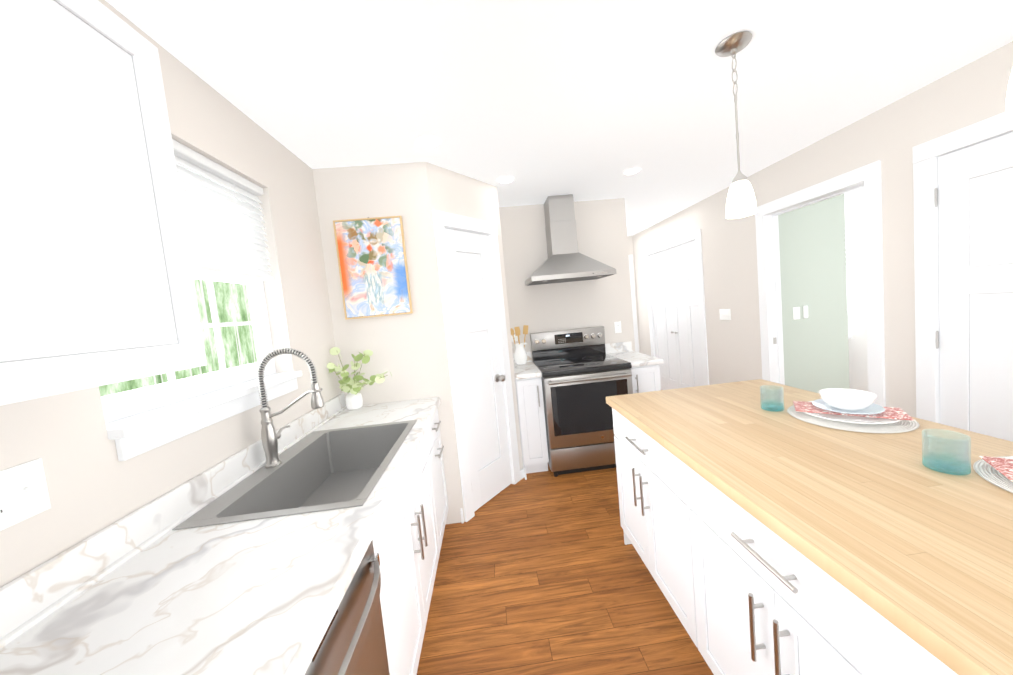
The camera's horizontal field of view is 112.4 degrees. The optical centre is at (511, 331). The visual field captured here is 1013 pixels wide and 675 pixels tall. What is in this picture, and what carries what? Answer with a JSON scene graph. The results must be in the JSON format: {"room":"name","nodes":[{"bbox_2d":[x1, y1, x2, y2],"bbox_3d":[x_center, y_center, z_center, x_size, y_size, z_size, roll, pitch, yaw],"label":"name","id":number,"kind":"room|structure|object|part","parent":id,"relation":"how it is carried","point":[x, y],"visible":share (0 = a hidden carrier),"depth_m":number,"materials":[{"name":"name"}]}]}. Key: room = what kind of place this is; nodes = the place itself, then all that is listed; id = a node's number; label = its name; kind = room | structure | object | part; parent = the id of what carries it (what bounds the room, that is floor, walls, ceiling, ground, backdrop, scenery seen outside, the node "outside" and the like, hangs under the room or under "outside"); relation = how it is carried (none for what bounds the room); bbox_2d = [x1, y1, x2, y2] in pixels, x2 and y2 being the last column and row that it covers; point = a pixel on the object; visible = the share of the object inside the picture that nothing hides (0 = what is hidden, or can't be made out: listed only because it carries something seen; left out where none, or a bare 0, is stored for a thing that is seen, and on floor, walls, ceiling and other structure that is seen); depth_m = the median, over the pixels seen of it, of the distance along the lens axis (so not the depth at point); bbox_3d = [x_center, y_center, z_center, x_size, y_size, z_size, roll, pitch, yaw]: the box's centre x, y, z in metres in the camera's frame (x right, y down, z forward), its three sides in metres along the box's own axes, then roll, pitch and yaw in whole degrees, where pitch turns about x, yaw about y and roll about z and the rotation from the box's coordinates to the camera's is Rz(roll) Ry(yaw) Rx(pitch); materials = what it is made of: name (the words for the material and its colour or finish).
{"room":"kitchen","nodes":[
{"label":"kitchen","id":0,"kind":"room"},
{"bbox_2d":[0,0,340,587],"bbox_3d":[-1.069,0.341,-0.110,0.140,2.500,5.000,-6,4,-4],"label":"wall","id":1,"kind":"structure","parent":0,"point":[94,485],"depth_m":1.23,"materials":[{"name":"white paint"}]},
{"bbox_2d":[0,458,50,530],"bbox_3d":[-1.042,0.346,0.708,0.019,0.118,0.120,-6,4,-4],"label":"outlet","id":2,"kind":"object","parent":1,"relation":"attached to","point":[24,494],"visible":1,"depth_m":0.73,"materials":[{"name":"white plastic"}]},
{"bbox_2d":[0,0,206,405],"bbox_3d":[-0.897,-0.238,0.364,0.370,0.766,0.885,-6,4,-4],"label":"upper cabinet","id":3,"kind":"object","parent":1,"relation":"attached to","point":[97,286],"visible":1,"depth_m":0.62,"materials":[{"name":"white wood"}]},
{"bbox_2d":[0,393,346,644],"bbox_3d":[-1.049,0.538,1.135,0.020,0.105,2.344,-6,4,-4],"label":"backsplash","id":4,"kind":"structure","parent":1,"relation":"attached to","point":[29,596],"depth_m":0.89,"materials":[{"name":"white stone"}]},
{"bbox_2d":[101,163,301,460],"bbox_3d":[-1.190,-0.181,1.303,0.180,1.032,0.875,-6,4,-4],"label":"kitchen window","id":5,"kind":"structure","parent":1,"relation":"in","point":[125,404],"depth_m":1.24,"materials":[{"name":"white wood"}]},
{"bbox_2d":[172,139,273,280],"bbox_3d":[-1.214,-0.461,1.284,0.045,0.465,0.867,-6,4,-4],"label":"window blind","id":6,"kind":"object","parent":5,"relation":"attached to","point":[224,230],"visible":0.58,"depth_m":1.42,"materials":[{"name":"white plastic"}]},
{"bbox_2d":[312,162,464,524],"bbox_3d":[-0.814,0.149,2.341,0.730,2.500,0.134,-6,4,-4],"label":"wall","id":7,"kind":"structure","parent":0,"point":[409,352],"depth_m":2.26,"materials":[{"name":"white paint"}]},
{"bbox_3d":[-0.912,-0.427,2.247,0.435,0.657,0.032,-6,4,-4],"label":"floral picture","id":8,"kind":"part","parent":7,"relation":"part of"},
{"bbox_2d":[426,162,522,520],"bbox_3d":[-0.277,0.077,2.662,0.130,2.500,0.737,-2,5,38],"label":"wall","id":9,"kind":"structure","parent":0,"point":[450,191],"depth_m":2.57,"materials":[{"name":"white paint"}]},
{"bbox_2d":[432,210,520,521],"bbox_3d":[-0.263,0.236,2.631,0.121,2.185,0.661,-2,5,38],"label":"trim","id":10,"kind":"structure","parent":9,"relation":"attached to","point":[442,220],"depth_m":2.43,"materials":[{"name":"white wood"}]},
{"bbox_2d":[445,228,511,511],"bbox_3d":[-0.233,0.280,2.617,0.368,2.070,0.392,-6,4,-4],"label":"pantry door","id":11,"kind":"structure","parent":9,"relation":"in","point":[482,378],"depth_m":2.61,"materials":[{"name":"white wood"}]},
{"bbox_2d":[460,464,526,522],"bbox_3d":[1.236,1.206,1.704,4.510,0.105,8.170,-6,4,-4],"label":"baseboard","id":12,"kind":"structure","parent":9,"relation":"attached to","point":[523,472],"depth_m":2.93,"materials":[{"name":"white wood"}]},
{"bbox_2d":[105,0,1012,235],"bbox_3d":[1.506,-1.333,1.985,6.400,0.060,9.600,-6,4,-4],"label":"ceiling","id":13,"kind":"structure","parent":0,"point":[540,101],"depth_m":1.56,"materials":[{"name":"white paint"}]},
{"bbox_2d":[496,176,514,183],"bbox_3d":[-0.043,-1.203,2.693,0.148,0.004,0.148,-6,4,-4],"label":"recessed light","id":14,"kind":"object","parent":13,"relation":"in","point":[505,179],"visible":1,"depth_m":2.68,"materials":[{"name":"white"}]},
{"bbox_2d":[622,167,640,174],"bbox_3d":[0.982,-1.304,2.762,0.148,0.004,0.148,-6,4,-4],"label":"recessed light","id":15,"kind":"object","parent":13,"relation":"in","point":[631,171],"visible":1,"depth_m":2.75,"materials":[{"name":"white"}]},
{"bbox_2d":[715,31,756,218],"bbox_3d":[0.964,-0.857,1.446,0.132,0.710,0.132,-6,4,-4],"label":"pendant light","id":16,"kind":"object","parent":13,"relation":"hanging from","point":[741,201],"visible":1,"depth_m":1.43,"materials":[{"name":"white glass"}]},
{"bbox_2d":[1005,68,1012,113],"bbox_3d":[1.023,-0.807,0.633,0.132,0.710,0.132,-6,4,-4],"label":"pendant light","id":17,"kind":"object","parent":13,"relation":"hanging from","point":[1009,103],"visible":1,"depth_m":0.69,"materials":[{"name":"silver metal"}]},
{"bbox_2d":[417,464,713,674],"bbox_3d":[1.745,1.210,2.159,6.400,0.060,9.600,-6,4,-4],"label":"floor","id":18,"kind":"structure","parent":0,"point":[544,573],"depth_m":1.74,"materials":[{"name":"brown wood"}]},
{"bbox_2d":[305,540,389,674],"bbox_3d":[-0.625,1.062,0.705,0.682,0.874,0.598,-6,4,-4],"label":"dishwasher","id":19,"kind":"object","parent":18,"relation":"on","point":[353,642],"visible":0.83,"depth_m":0.82,"materials":[{"name":"grey metal"}]},
{"bbox_2d":[340,405,448,600],"bbox_3d":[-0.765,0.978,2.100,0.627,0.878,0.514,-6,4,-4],"label":"base cabinet","id":20,"kind":"object","parent":18,"relation":"on","point":[411,492],"depth_m":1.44,"materials":[{"name":"white wood"}]},
{"bbox_2d":[0,397,439,674],"bbox_3d":[-0.736,0.575,1.160,0.639,0.040,2.344,-6,4,-4],"label":"countertop","id":21,"kind":"structure","parent":20,"relation":"on","point":[251,597],"depth_m":0.73,"materials":[{"name":"white stone"}]},
{"bbox_2d":[257,348,324,467],"bbox_3d":[-0.917,0.304,1.451,0.266,0.482,0.150,-6,4,-4],"label":"faucet","id":22,"kind":"object","parent":21,"relation":"on","point":[270,436],"visible":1,"depth_m":1.39,"materials":[{"name":"silver metal"}]},
{"bbox_2d":[172,420,416,529],"bbox_3d":[-0.750,0.647,1.439,0.554,0.228,0.820,-6,4,-4],"label":"sink","id":23,"kind":"object","parent":21,"relation":"in","point":[325,470],"visible":0.62,"depth_m":1.54,"materials":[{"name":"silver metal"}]},
{"bbox_2d":[327,347,391,409],"bbox_3d":[-0.975,0.295,2.178,0.438,0.421,0.225,-6,4,-4],"label":"potted plant","id":24,"kind":"object","parent":21,"relation":"on","point":[352,388],"visible":1,"depth_m":2.17,"materials":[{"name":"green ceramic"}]},
{"bbox_2d":[514,365,548,473],"bbox_3d":[0.168,0.813,3.228,0.219,0.878,0.627,-6,4,-4],"label":"base cabinet","id":25,"kind":"object","parent":18,"relation":"on","point":[528,381],"depth_m":2.92,"materials":[{"name":"white wood"}]},
{"bbox_2d":[510,325,527,364],"bbox_3d":[0.084,0.133,3.377,0.219,0.382,0.136,-6,4,-4],"label":"pitcher","id":26,"kind":"object","parent":25,"relation":"on","point":[520,356],"visible":0.85,"depth_m":3.34,"materials":[{"name":"white ceramic"}]},
{"bbox_2d":[530,326,632,476],"bbox_3d":[0.652,0.604,3.180,0.768,1.210,0.736,-6,4,-4],"label":"range","id":27,"kind":"object","parent":18,"relation":"on","point":[584,375],"visible":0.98,"depth_m":2.89,"materials":[{"name":"silver metal"}]},
{"bbox_2d":[631,365,660,393],"bbox_3d":[1.182,0.713,3.296,0.270,0.878,0.627,-6,4,-4],"label":"base cabinet","id":28,"kind":"object","parent":18,"relation":"on","point":[645,369],"depth_m":2.97,"materials":[{"name":"white wood"}]},
{"bbox_2d":[606,349,663,368],"bbox_3d":[1.151,0.254,3.260,0.295,0.040,0.639,-6,4,-4],"label":"countertop","id":29,"kind":"structure","parent":28,"relation":"on","point":[636,359],"depth_m":3.07,"materials":[{"name":"white stone"}]},
{"bbox_2d":[607,403,965,674],"bbox_3d":[1.027,0.891,0.924,0.718,0.876,2.258,-6,4,-4],"label":"kitchen island","id":30,"kind":"object","parent":18,"relation":"on","point":[765,542],"depth_m":1.02,"materials":[{"name":"wood"},{"name":"white paint"},{"name":"brushed nickel"}]},
{"bbox_2d":[606,379,1012,674],"bbox_3d":[1.119,0.424,0.892,0.968,0.040,2.276,-6,4,-4],"label":"island countertop","id":31,"kind":"structure","parent":30,"relation":"on","point":[932,549],"depth_m":0.85,"materials":[{"name":"beige wood"}]},
{"bbox_2d":[760,385,783,411],"bbox_3d":[1.184,0.302,1.539,0.085,0.100,0.085,-6,4,-4],"label":"glass","id":32,"kind":"object","parent":31,"relation":"on","point":[773,407],"visible":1,"depth_m":1.53,"materials":[{"name":"teal glass"}]},
{"bbox_2d":[787,388,919,432],"bbox_3d":[1.367,0.298,1.382,0.380,0.094,0.380,-6,4,-14],"label":"place setting","id":33,"kind":"object","parent":31,"relation":"on","point":[848,409],"visible":1,"depth_m":1.33,"materials":[{"name":"white ceramic"}]},
{"bbox_2d":[922,429,970,474],"bbox_3d":[1.226,0.338,0.957,0.085,0.100,0.085,-6,4,-4],"label":"glass","id":34,"kind":"object","parent":31,"relation":"on","point":[949,466],"visible":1,"depth_m":0.95,"materials":[{"name":"teal glass"}]},
{"bbox_2d":[973,456,1012,492],"bbox_3d":[1.410,0.334,0.799,0.380,0.094,0.380,-5,4,4],"label":"place setting","id":35,"kind":"object","parent":31,"relation":"on","point":[997,471],"visible":1,"depth_m":0.91,"materials":[{"name":"white ceramic"}]},
{"bbox_2d":[499,198,634,361],"bbox_3d":[0.565,-0.065,3.581,1.435,2.500,0.120,-6,4,-4],"label":"wall","id":36,"kind":"structure","parent":0,"point":[601,229],"depth_m":3.49,"materials":[{"name":"white paint"}]},
{"bbox_2d":[511,330,517,341],"bbox_3d":[0.030,0.042,3.483,0.070,0.118,0.008,-6,4,-4],"label":"outlet","id":37,"kind":"object","parent":36,"relation":"attached to","point":[515,338],"visible":0.56,"depth_m":3.48,"materials":[{"name":"white plastic"}]},
{"bbox_2d":[525,194,616,285],"bbox_3d":[0.503,-0.886,3.209,0.762,0.804,0.503,-6,4,-4],"label":"range hood","id":38,"kind":"object","parent":36,"relation":"attached to","point":[566,261],"visible":1,"depth_m":3.20,"materials":[{"name":"silver metal"}]},
{"bbox_2d":[614,321,621,332],"bbox_3d":[1.121,-0.045,3.558,0.070,0.118,0.008,-6,4,-4],"label":"outlet","id":39,"kind":"object","parent":36,"relation":"attached to","point":[617,327],"visible":1,"depth_m":3.56,"materials":[{"name":"white plastic"}]},
{"bbox_2d":[627,236,639,352],"bbox_3d":[1.634,-0.318,5.803,1.275,2.500,0.120,-6,4,-4],"label":"wall","id":40,"kind":"structure","parent":0,"point":[630,244],"depth_m":5.71,"materials":[{"name":"white paint"}]},
{"bbox_2d":[629,255,638,351],"bbox_3d":[1.662,-0.164,5.804,0.960,2.190,0.141,-6,4,-4],"label":"door frame","id":41,"kind":"structure","parent":40,"relation":"attached to","point":[633,297],"depth_m":5.75,"materials":[{"name":"white wood"}]},
{"bbox_2d":[778,194,849,392],"bbox_3d":[2.857,-0.258,3.250,0.800,2.500,0.210,-6,4,-4],"label":"wall","id":42,"kind":"structure","parent":0,"point":[812,249],"depth_m":3.25,"materials":[{"name":"green paint"}]},
{"bbox_2d":[793,307,799,319],"bbox_3d":[2.734,-0.175,3.241,0.070,0.118,0.019,-6,4,-4],"label":"switch","id":43,"kind":"object","parent":42,"relation":"attached to","point":[796,312],"visible":1,"depth_m":3.24,"materials":[{"name":"white plastic"}]},
{"bbox_2d":[803,306,807,317],"bbox_3d":[2.818,-0.189,3.245,0.040,0.120,0.022,-6,4,-4],"label":"switch","id":44,"kind":"object","parent":42,"relation":"attached to","point":[805,311],"visible":1,"depth_m":3.24,"materials":[{"name":"white plastic"}]},
{"bbox_2d":[632,41,1012,417],"bbox_3d":[2.828,-0.152,1.737,0.760,2.500,8.170,-6,4,-4],"label":"wall","id":45,"kind":"structure","parent":0,"point":[891,136],"depth_m":2.23,"materials":[{"name":"white paint"}]},
{"bbox_2d":[649,240,702,389],"bbox_3d":[2.262,-0.103,4.687,0.069,2.079,1.200,-6,4,-4],"label":"bifold closet door","id":46,"kind":"structure","parent":45,"relation":"in","point":[675,296],"depth_m":4.62,"materials":[{"name":"white wood"}]},
{"bbox_2d":[719,309,730,319],"bbox_3d":[2.303,-0.183,3.661,0.019,0.118,0.166,-6,4,-4],"label":"light switch","id":47,"kind":"object","parent":45,"relation":"attached to","point":[725,314],"visible":1,"depth_m":3.65,"materials":[{"name":"white plastic"}]},
{"bbox_2d":[644,112,1012,423],"bbox_3d":[2.516,0.034,1.726,0.146,2.190,8.170,-6,4,-4],"label":"trim","id":48,"kind":"structure","parent":45,"relation":"attached to","point":[926,155],"depth_m":2.21,"materials":[{"name":"white wood"}]},
{"bbox_2d":[934,132,1012,441],"bbox_3d":[2.470,0.094,1.555,0.114,2.080,0.823,-6,4,-4],"label":"door","id":49,"kind":"structure","parent":45,"relation":"in","point":[973,195],"depth_m":1.78,"materials":[{"name":"white wood"}]},
{"bbox_2d":[845,190,867,391],"bbox_3d":[4.396,-0.484,4.438,0.100,2.500,4.440,-6,4,-4],"label":"wall","id":50,"kind":"structure","parent":0,"point":[857,342],"depth_m":4.29,"materials":[{"name":"white paint"}]},
{"bbox_2d":[845,214,866,315],"bbox_3d":[4.281,-0.835,4.579,0.040,1.240,1.420,-6,4,-4],"label":"sunroom window","id":51,"kind":"structure","parent":50,"relation":"in","point":[855,263],"depth_m":4.24,"materials":[{"name":"white"}]},
{"label":"outside","id":52,"kind":"structure","parent":0,"visible":0},
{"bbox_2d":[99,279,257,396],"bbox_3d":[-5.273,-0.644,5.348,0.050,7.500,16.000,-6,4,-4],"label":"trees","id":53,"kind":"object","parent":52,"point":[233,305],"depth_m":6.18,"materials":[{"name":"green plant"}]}
]}

